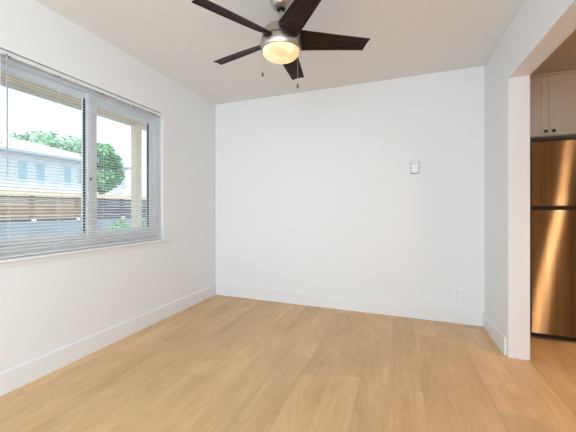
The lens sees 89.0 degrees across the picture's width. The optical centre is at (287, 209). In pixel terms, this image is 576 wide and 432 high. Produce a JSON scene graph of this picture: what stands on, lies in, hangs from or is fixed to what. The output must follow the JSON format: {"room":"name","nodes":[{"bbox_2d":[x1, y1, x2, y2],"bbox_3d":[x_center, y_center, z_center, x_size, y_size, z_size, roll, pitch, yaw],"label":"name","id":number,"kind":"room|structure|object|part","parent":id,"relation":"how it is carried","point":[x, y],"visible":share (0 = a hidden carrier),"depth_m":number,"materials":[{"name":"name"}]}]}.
{"room":"empty dining room","nodes":[
{"label":"empty dining room","id":0,"kind":"room"},
{"bbox_2d":[1,72,145,129],"bbox_3d":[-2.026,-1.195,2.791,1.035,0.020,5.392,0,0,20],"label":"trim","id":1,"kind":"structure","parent":0,"point":[2,73],"depth_m":2.98,"materials":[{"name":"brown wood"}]},
{"bbox_2d":[0,0,215,371],"bbox_3d":[-2.138,-0.125,0.757,0.160,2.440,6.500,0,0,20],"label":"wall","id":2,"kind":"structure","parent":0,"point":[46,306],"depth_m":2.42,"materials":[{"name":"white paint"}]},
{"bbox_2d":[0,55,157,255],"bbox_3d":[-1.572,-0.328,2.324,0.081,1.252,1.354,0,0,20],"label":"window","id":3,"kind":"structure","parent":2,"relation":"in","point":[154,200],"depth_m":2.30,"materials":[{"name":"white plastic"}]},
{"bbox_3d":[-1.698,-0.335,2.042,0.028,1.145,0.635,0,0,20],"label":"fixed sash","id":4,"kind":"part","parent":3,"relation":"part of","materials":[{"name":"clear glass"}]},
{"bbox_2d":[0,49,161,258],"bbox_3d":[-1.495,-0.328,2.296,0.044,1.245,1.351,0,0,20],"label":"window blind","id":5,"kind":"object","parent":3,"relation":"attached to","point":[6,54],"visible":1,"depth_m":2.09,"materials":[{"name":"white plastic"}]},
{"bbox_3d":[-1.693,-0.675,1.727,0.002,0.500,0.004,0,0,20],"label":"lift cord","id":6,"kind":"part","parent":5,"relation":"part of","materials":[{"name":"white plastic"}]},
{"bbox_3d":[-1.696,-0.321,1.777,0.027,1.207,0.001,0,0,20],"label":"ladder cord","id":7,"kind":"part","parent":5,"relation":"part of","materials":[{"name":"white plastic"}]},
{"bbox_3d":[-1.598,-0.321,2.039,0.027,1.207,0.001,0,0,20],"label":"ladder cord","id":8,"kind":"part","parent":5,"relation":"part of","materials":[{"name":"white fabric"}]},
{"bbox_3d":[-1.505,0.288,2.292,0.024,0.012,1.322,0,0,20],"label":"rail","id":9,"kind":"part","parent":5,"relation":"part of","materials":[{"name":"white plastic"}]},
{"bbox_3d":[-1.485,-0.321,2.344,0.027,1.207,0.001,0,0,20],"label":"ladder cord","id":10,"kind":"part","parent":5,"relation":"part of","materials":[{"name":"white fabric"}]},
{"bbox_3d":[-1.464,-0.335,2.620,0.032,1.145,0.623,0,0,20],"label":"sash","id":11,"kind":"part","parent":3,"relation":"part of","materials":[{"name":"clear glass"}]},
{"bbox_2d":[0,239,168,263],"bbox_3d":[-1.495,0.309,2.296,0.096,0.021,1.446,0,0,20],"label":"sill","id":12,"kind":"structure","parent":2,"relation":"attached to","point":[60,253],"depth_m":2.09,"materials":[{"name":"white paint"}]},
{"bbox_2d":[0,284,215,395],"bbox_3d":[-2.058,1.027,0.720,0.015,0.136,6.485,0,0,20],"label":"baseboard","id":13,"kind":"structure","parent":2,"relation":"attached to","point":[15,377],"depth_m":2.20,"materials":[{"name":"white paint"}]},
{"bbox_2d":[201,271,204,281],"bbox_3d":[-1.019,0.810,3.529,0.008,0.116,0.072,0,0,20],"label":"wall outlet","id":14,"kind":"object","parent":2,"relation":"attached to","point":[202,273],"visible":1,"depth_m":3.51,"materials":[{"name":"white plastic"}]},
{"bbox_2d":[0,295,575,431],"bbox_3d":[0.405,1.155,0.208,5.310,0.120,7.440,0,0,20],"label":"floor","id":15,"kind":"structure","parent":0,"point":[220,363],"depth_m":1.89,"materials":[{"name":"brown wood"}]},
{"bbox_2d":[530,138,575,340],"bbox_3d":[2.522,0.257,2.675,0.740,1.676,0.700,0,0,20],"label":"refrigerator","id":16,"kind":"object","parent":15,"relation":"on","point":[552,161],"visible":0.7,"depth_m":2.43,"materials":[{"name":"grey metal"}]},
{"bbox_3d":[2.409,0.525,2.371,0.740,1.036,0.050,0,0,20],"label":"fridge door","id":17,"kind":"part","parent":16,"relation":"part of","materials":[{"name":"silver metal"}]},
{"bbox_3d":[2.409,-0.296,2.371,0.740,0.538,0.050,0,0,20],"label":"freezer door","id":18,"kind":"part","parent":16,"relation":"part of","materials":[{"name":"silver metal"}]},
{"bbox_2d":[35,0,575,104],"bbox_3d":[0.405,-1.375,0.208,5.310,0.060,7.440,0,0,20],"label":"ceiling","id":19,"kind":"structure","parent":0,"point":[181,40],"depth_m":2.32,"materials":[{"name":"white paint"}]},
{"bbox_2d":[191,0,369,87],"bbox_3d":[-0.040,-1.062,1.895,1.078,0.564,1.067,0,0,20],"label":"ceiling fan","id":20,"kind":"object","parent":19,"relation":"hanging from","point":[283,40],"visible":1,"depth_m":1.80,"materials":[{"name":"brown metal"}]},
{"bbox_3d":[-0.299,-1.077,1.644,0.460,0.069,0.120,0,0,-41],"label":"blade","id":21,"kind":"part","parent":20,"relation":"part of","materials":[{"name":"brown wood"}]},
{"bbox_3d":[-0.331,-1.077,2.037,0.460,0.069,0.120,0,0,31],"label":"blade","id":22,"kind":"part","parent":20,"relation":"part of","materials":[{"name":"brown wood"}]},
{"bbox_3d":[-0.045,-0.983,1.862,0.231,0.068,0.231,0,0,20],"label":"lamp shade","id":23,"kind":"part","parent":20,"relation":"part of","materials":[{"name":"white glass"}]},
{"bbox_3d":[0.033,-1.077,2.188,0.120,0.069,0.460,0,0,13],"label":"blade","id":24,"kind":"part","parent":20,"relation":"part of","materials":[{"name":"brown wood"}]},
{"bbox_3d":[0.084,-1.077,1.553,0.120,0.069,0.460,0,0,-23],"label":"blade","id":25,"kind":"part","parent":20,"relation":"part of","materials":[{"name":"brown wood"}]},
{"bbox_3d":[0.289,-1.077,1.889,0.460,0.069,0.120,0,0,-5],"label":"blade","id":26,"kind":"part","parent":20,"relation":"part of","materials":[{"name":"brown wood"}]},
{"bbox_2d":[216,66,484,311],"bbox_3d":[0.462,-0.125,3.323,3.251,2.440,0.120,0,0,20],"label":"wall","id":27,"kind":"structure","parent":0,"point":[317,192],"depth_m":3.14,"materials":[{"name":"white paint"}]},
{"bbox_2d":[216,284,482,325],"bbox_3d":[0.444,1.027,3.257,2.943,0.136,0.015,0,0,20],"label":"baseboard","id":28,"kind":"structure","parent":27,"relation":"attached to","point":[452,315],"depth_m":3.13,"materials":[{"name":"white paint"}]},
{"bbox_2d":[411,161,418,173],"bbox_3d":[1.273,-0.420,2.943,0.075,0.127,0.027,0,0,20],"label":"thermostat","id":29,"kind":"object","parent":27,"relation":"attached to","point":[414,164],"visible":1,"depth_m":2.93,"materials":[{"name":"grey plastic"}]},
{"bbox_2d":[453,287,461,299],"bbox_3d":[1.629,0.815,2.821,0.072,0.116,0.008,0,0,20],"label":"wall outlet","id":30,"kind":"object","parent":27,"relation":"attached to","point":[457,292],"visible":1,"depth_m":2.82,"materials":[{"name":"white plastic"}]},
{"bbox_2d":[485,0,575,360],"bbox_3d":[1.312,-0.125,1.130,0.133,2.440,3.400,0,0,20],"label":"wall","id":31,"kind":"structure","parent":0,"point":[538,28],"depth_m":2.15,"materials":[{"name":"white paint"}]},
{"bbox_2d":[483,312,505,354],"bbox_3d":[1.732,1.027,2.474,0.015,0.136,0.588,0,0,20],"label":"baseboard","id":32,"kind":"structure","parent":31,"relation":"attached to","point":[495,333],"depth_m":2.40,"materials":[{"name":"white paint"}]},
{"bbox_3d":[3.143,-0.125,3.106,2.191,2.440,0.100,0,0,20],"label":"wall","id":33,"kind":"structure","parent":0,"visible":0},
{"bbox_2d":[530,69,575,140],"bbox_3d":[2.623,-1.030,3.037,0.980,0.621,0.388,0,0,20],"label":"upper cabinet","id":34,"kind":"object","parent":33,"relation":"attached to","point":[553,94],"visible":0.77,"depth_m":2.87,"materials":[{"name":"beige paint"}]},
{"bbox_3d":[2.343,-1.020,2.976,0.478,0.589,0.020,0,0,20],"label":"door","id":35,"kind":"part","parent":34,"relation":"part of","materials":[{"name":"beige paint"}]},
{"bbox_3d":[2.795,-1.020,2.808,0.478,0.589,0.020,0,0,20],"label":"door","id":36,"kind":"part","parent":34,"relation":"part of","materials":[{"name":"beige paint"}]},
{"label":"outside","id":37,"kind":"structure","parent":0,"visible":0},
{"bbox_3d":[-23.918,1.365,28.308,59.830,0.100,90.000,0,0,20],"label":"ground","id":38,"kind":"structure","parent":37,"visible":0},
{"bbox_2d":[10,131,80,152],"bbox_3d":[-20.963,-2.819,28.053,5.539,8.310,10.088,0,0,-1],"label":"broadleaf tree","id":39,"kind":"object","parent":38,"relation":"on","point":[46,136],"visible":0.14,"depth_m":25.07,"materials":[{"name":"green plant"}]},
{"bbox_2d":[0,136,130,220],"bbox_3d":[-19.218,-1.535,11.844,9.000,5.700,23.300,0,0,20],"label":"house","id":40,"kind":"structure","parent":38,"relation":"on","point":[35,147],"depth_m":16.15,"materials":[{"name":"white paint"}]},
{"bbox_3d":[-13.717,-1.990,15.155,0.010,0.950,0.380,0,0,20],"label":"pane","id":41,"kind":"part","parent":40,"relation":"part of","materials":[{"name":"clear glass"}]},
{"bbox_3d":[-13.433,-1.990,15.921,0.010,0.950,0.380,0,0,20],"label":"pane","id":42,"kind":"part","parent":40,"relation":"part of","materials":[{"name":"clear glass"}]},
{"bbox_3d":[-12.948,-1.990,17.226,0.010,0.950,0.380,0,0,20],"label":"pane","id":43,"kind":"part","parent":40,"relation":"part of","materials":[{"name":"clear glass"}]},
{"bbox_2d":[0,218,145,238],"bbox_3d":[-3.600,0.805,13.833,0.200,1.020,35.000,0,0,20],"label":"wall","id":44,"kind":"structure","parent":38,"relation":"on","point":[128,221],"depth_m":7.20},
{"bbox_2d":[0,189,80,221],"bbox_3d":[-6.625,-0.072,5.676,0.115,0.735,5.600,0,0,20],"label":"fence","id":45,"kind":"object","parent":44,"relation":"on","point":[77,195],"visible":0.49,"depth_m":7.12,"materials":[{"name":"brown wood"}]},
{"bbox_3d":[-6.627,0.273,5.677,0.060,0.040,5.600,0,0,20],"label":"rail","id":46,"kind":"part","parent":45,"relation":"part of","materials":[{"name":"grey wood"}]},
{"bbox_3d":[-6.627,-0.377,5.677,0.110,0.125,5.600,0,0,20],"label":"cap rail","id":47,"kind":"part","parent":45,"relation":"part of","materials":[{"name":"brown wood"}]},
{"bbox_2d":[97,194,145,218],"bbox_3d":[-3.667,-0.072,13.646,0.115,0.735,11.398,0,0,20],"label":"fence","id":48,"kind":"object","parent":44,"relation":"on","point":[98,195],"visible":0.03,"depth_m":9.06,"materials":[{"name":"grey wood"}]},
{"bbox_3d":[-3.669,-0.377,13.646,0.110,0.125,11.398,0,0,20],"label":"cap rail","id":49,"kind":"part","parent":48,"relation":"part of","materials":[{"name":"brown wood"}]},
{"bbox_3d":[-3.669,0.273,13.646,0.060,0.040,11.398,0,0,20],"label":"rail","id":50,"kind":"part","parent":48,"relation":"part of","materials":[{"name":"grey wood"}]},
{"bbox_2d":[80,143,123,214],"bbox_3d":[-8.851,-0.950,14.042,1.512,4.550,2.011,0,0,1],"label":"broadleaf tree","id":51,"kind":"object","parent":38,"relation":"on","point":[98,144],"visible":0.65,"depth_m":13.82,"materials":[{"name":"green plant"}]},
{"bbox_2d":[108,217,128,229],"bbox_3d":[-4.643,0.770,8.056,0.605,1.096,0.537,0,0,20],"label":"leafy shrub","id":52,"kind":"object","parent":38,"relation":"on","point":[121,217],"visible":0.2,"depth_m":7.96,"materials":[{"name":"green plant"}]},
{"bbox_2d":[131,125,141,228],"bbox_3d":[-2.074,0.086,4.013,0.125,2.458,0.120,0,0,20],"label":"porch post","id":53,"kind":"object","parent":38,"relation":"on","point":[138,158],"visible":0.43,"depth_m":3.98,"materials":[{"name":"brown wood"}]}
]}

